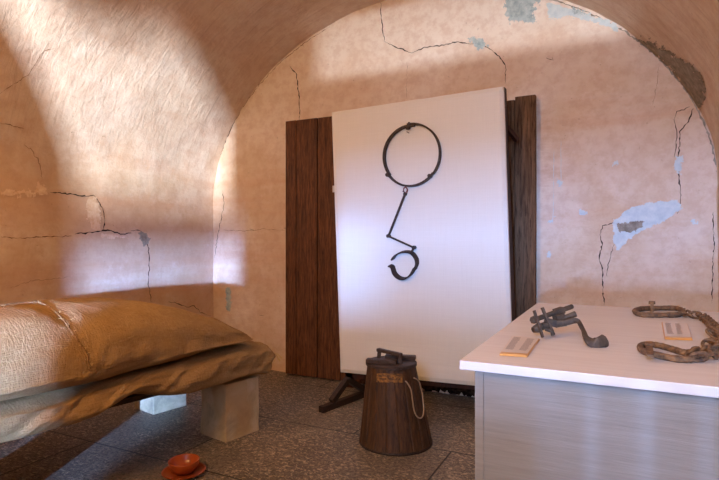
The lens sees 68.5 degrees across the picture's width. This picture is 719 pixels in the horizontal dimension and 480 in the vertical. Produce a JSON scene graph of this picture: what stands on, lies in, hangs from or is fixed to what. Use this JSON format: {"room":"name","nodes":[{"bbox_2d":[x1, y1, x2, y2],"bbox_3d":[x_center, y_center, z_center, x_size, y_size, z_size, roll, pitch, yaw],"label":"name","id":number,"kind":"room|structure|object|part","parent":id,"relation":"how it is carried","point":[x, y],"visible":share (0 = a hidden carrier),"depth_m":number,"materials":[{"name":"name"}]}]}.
{"room":"prison interior","nodes":[
{"label":"prison interior","id":0,"kind":"room"},
{"bbox_2d":[0,123,213,317],"bbox_3d":[-2.733,0.228,2.514,0.098,1.944,6.060,0,0,27],"label":"wall","id":1,"kind":"structure","parent":0,"point":[52,246],"depth_m":4.09,"materials":[{"name":"paint"}]},
{"bbox_2d":[0,370,474,479],"bbox_3d":[-0.923,1.260,1.578,4.340,0.120,6.200,0,0,27],"label":"floor","id":2,"kind":"structure","parent":0,"point":[293,440],"depth_m":3.08,"materials":[{"name":"stone"}]},
{"bbox_2d":[135,394,185,414],"bbox_3d":[-1.429,1.028,3.796,0.245,0.343,0.266,0,0,38],"label":"stone block","id":3,"kind":"object","parent":2,"relation":"on","point":[160,403],"visible":0.31,"depth_m":3.69,"materials":[{"name":"beige stone"}]},
{"bbox_2d":[110,394,157,407],"bbox_3d":[-1.587,0.842,2.889,0.746,0.027,2.040,0,0,37],"label":"bed base","id":4,"kind":"object","parent":3,"relation":"on","point":[133,397],"visible":0.02,"depth_m":2.79,"materials":[{"name":"brown wood"}]},
{"bbox_2d":[0,340,281,442],"bbox_3d":[-1.545,0.732,2.826,1.105,0.223,2.091,0,0,37],"label":"mattress","id":5,"kind":"object","parent":4,"relation":"on","point":[21,417],"visible":0.57,"depth_m":2.59,"materials":[{"name":"brown fabric"}]},
{"bbox_2d":[0,295,252,400],"bbox_3d":[-1.590,0.490,2.746,1.072,0.377,1.870,0,0,37],"label":"mattress","id":6,"kind":"object","parent":5,"relation":"on","point":[47,345],"visible":1,"depth_m":2.48,"materials":[{"name":"brown fabric"}]},
{"bbox_2d":[161,462,205,479],"bbox_3d":[-0.900,1.188,2.708,0.218,0.023,0.218,0,0,27],"label":"saucer","id":7,"kind":"object","parent":2,"relation":"on","point":[166,472],"visible":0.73,"depth_m":2.68,"materials":[{"name":"ceramic"}]},
{"bbox_2d":[168,453,199,474],"bbox_3d":[-0.900,1.157,2.708,0.157,0.064,0.157,0,0,27],"label":"bowl","id":8,"kind":"object","parent":7,"relation":"on","point":[182,464],"visible":1,"depth_m":2.73,"materials":[{"name":"ceramic"}]},
{"bbox_2d":[200,375,258,442],"bbox_3d":[-0.808,1.028,3.297,0.246,0.343,0.267,0,0,37],"label":"stone block","id":9,"kind":"object","parent":2,"relation":"on","point":[230,410],"visible":0.75,"depth_m":3.20,"materials":[{"name":"beige stone"}]},
{"bbox_2d":[286,116,365,383],"bbox_3d":[-0.294,0.066,4.554,0.784,2.244,0.088,0,0,27],"label":"panel","id":10,"kind":"object","parent":2,"relation":"on","point":[312,310],"visible":0.71,"depth_m":4.58,"materials":[{"name":"brown wood"}]},
{"bbox_2d":[359,348,432,455],"bbox_3d":[0.215,0.927,3.144,0.438,0.545,0.438,0,0,27],"label":"wooden bucket","id":11,"kind":"object","parent":2,"relation":"on","point":[394,421],"visible":1,"depth_m":3.00,"materials":[{"name":"wood"}]},
{"bbox_3d":[0.177,0.668,3.141,0.178,0.027,0.030,0,0,41],"label":"handle","id":12,"kind":"part","parent":11,"relation":"part of","materials":[{"name":"brown wood"}]},
{"bbox_3d":[0.189,0.731,3.144,0.305,0.020,0.304,0,0,27],"label":"lid","id":13,"kind":"part","parent":11,"relation":"part of","materials":[{"name":"brown wood"}]},
{"bbox_3d":[0.238,0.696,3.089,0.030,0.055,0.035,0,0,0],"label":"handle post","id":14,"kind":"part","parent":11,"relation":"part of","materials":[{"name":"brown wood"}]},
{"bbox_2d":[319,87,518,412],"bbox_3d":[0.363,0.081,3.715,1.423,2.236,0.659,0,0,27],"label":"display board","id":15,"kind":"object","parent":2,"relation":"on","point":[460,294],"visible":0.91,"depth_m":3.78,"materials":[{"name":"fabric"}]},
{"bbox_3d":[0.440,1.025,3.872,1.220,0.120,0.028,0,0,27],"label":"rail","id":16,"kind":"part","parent":15,"relation":"part of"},
{"bbox_2d":[382,122,441,279],"bbox_3d":[0.376,-0.278,3.812,0.442,1.141,0.049,0,0,27],"label":"iron restraint","id":17,"kind":"object","parent":15,"relation":"hanging from","point":[395,274],"visible":1,"depth_m":3.83,"materials":[{"name":"black metal"}]},
{"bbox_3d":[0.272,-0.182,3.865,0.141,0.309,0.016,0,0,27],"label":"rod","id":18,"kind":"part","parent":17,"relation":"part of","materials":[{"name":"metal"}]},
{"bbox_3d":[0.299,0.012,3.840,0.204,0.095,0.016,0,0,27],"label":"rod","id":19,"kind":"part","parent":17,"relation":"part of","materials":[{"name":"metal"}]},
{"bbox_2d":[507,95,535,318],"bbox_3d":[1.076,0.076,3.878,0.425,2.223,0.074,0,0,27],"label":"panel","id":20,"kind":"object","parent":2,"relation":"on","point":[521,111],"visible":0.36,"depth_m":3.79,"materials":[{"name":"brown wood"}]},
{"bbox_2d":[460,303,718,479],"bbox_3d":[0.944,0.750,1.725,0.880,0.900,1.350,0,0,27],"label":"display table","id":21,"kind":"object","parent":2,"relation":"on","point":[569,409],"visible":0.95,"depth_m":1.24,"materials":[{"name":"paint"}]},
{"bbox_3d":[0.590,0.762,1.901,0.022,0.876,1.310,0,0,27],"label":"panel","id":22,"kind":"part","parent":21,"relation":"part of","materials":[{"name":"paint"}]},
{"bbox_2d":[499,336,539,356],"bbox_3d":[0.447,0.296,1.482,0.086,0.007,0.283,0,0,27],"label":"plate","id":23,"kind":"object","parent":21,"relation":"on","point":[517,346],"visible":1,"depth_m":1.45,"materials":[{"name":"brown"}]},
{"bbox_2d":[530,304,608,347],"bbox_3d":[0.610,0.252,1.583,0.166,0.094,0.243,0,0,-3],"label":"iron thumbscrew","id":24,"kind":"object","parent":21,"relation":"on","point":[560,319],"visible":1,"depth_m":1.61,"materials":[{"name":"grey metal"}]},
{"bbox_3d":[0.542,0.255,1.600,0.042,0.084,0.014,0,0,44],"label":"clamp plate","id":25,"kind":"part","parent":24,"relation":"part of","materials":[{"name":"metal"}]},
{"bbox_3d":[0.578,0.248,1.620,0.047,0.085,0.015,0,0,35],"label":"clamp plate","id":26,"kind":"part","parent":24,"relation":"part of","materials":[{"name":"metal"}]},
{"bbox_3d":[0.609,0.231,1.665,0.169,0.050,0.016,0,0,-25],"label":"rod","id":27,"kind":"part","parent":24,"relation":"part of","materials":[{"name":"metal"}]},
{"bbox_3d":[0.655,0.239,1.658,0.054,0.031,0.019,0,0,-4],"label":"rod","id":28,"kind":"part","parent":24,"relation":"part of","materials":[{"name":"metal"}]},
{"bbox_3d":[0.651,0.268,1.550,0.063,0.063,0.177,0,0,-12],"label":"lever","id":29,"kind":"part","parent":24,"relation":"part of","materials":[{"name":"metal"}]},
{"bbox_3d":[0.663,0.762,1.147,0.781,0.876,0.020,0,0,27],"label":"panel","id":30,"kind":"part","parent":21,"relation":"part of","materials":[{"name":"paint"}]},
{"bbox_2d":[632,301,718,362],"bbox_3d":[1.050,0.277,1.751,0.250,0.047,1.154,0,0,27],"label":"shackle","id":31,"kind":"object","parent":21,"relation":"on","point":[694,354],"visible":1,"depth_m":1.44,"materials":[{"name":"metal"}]},
{"bbox_2d":[662,322,692,339],"bbox_3d":[1.039,0.296,1.728,0.080,0.007,0.364,0,0,29],"label":"plate","id":32,"kind":"object","parent":21,"relation":"on","point":[671,330],"visible":1,"depth_m":1.69,"materials":[{"name":"brown"}]},
{"bbox_2d":[0,0,718,206],"bbox_3d":[-0.911,-1.158,1.605,4.165,1.675,6.060,0,0,27],"label":"ceiling","id":33,"kind":"structure","parent":0,"point":[127,100],"depth_m":3.83,"materials":[{"name":"paint"}]},
{"bbox_2d":[213,0,717,396],"bbox_3d":[0.415,-0.441,4.261,4.300,3.318,0.028,0,0,27],"label":"wall","id":34,"kind":"structure","parent":0,"point":[626,168],"depth_m":3.80,"materials":[{"name":"paint"}]},
{"bbox_2d":[716,189,718,311],"bbox_3d":[0.942,0.440,0.681,0.030,1.520,6.060,0,0,27],"label":"wall","id":35,"kind":"structure","parent":0,"point":[717,197],"depth_m":3.32,"materials":[{"name":"paint"}]}
]}

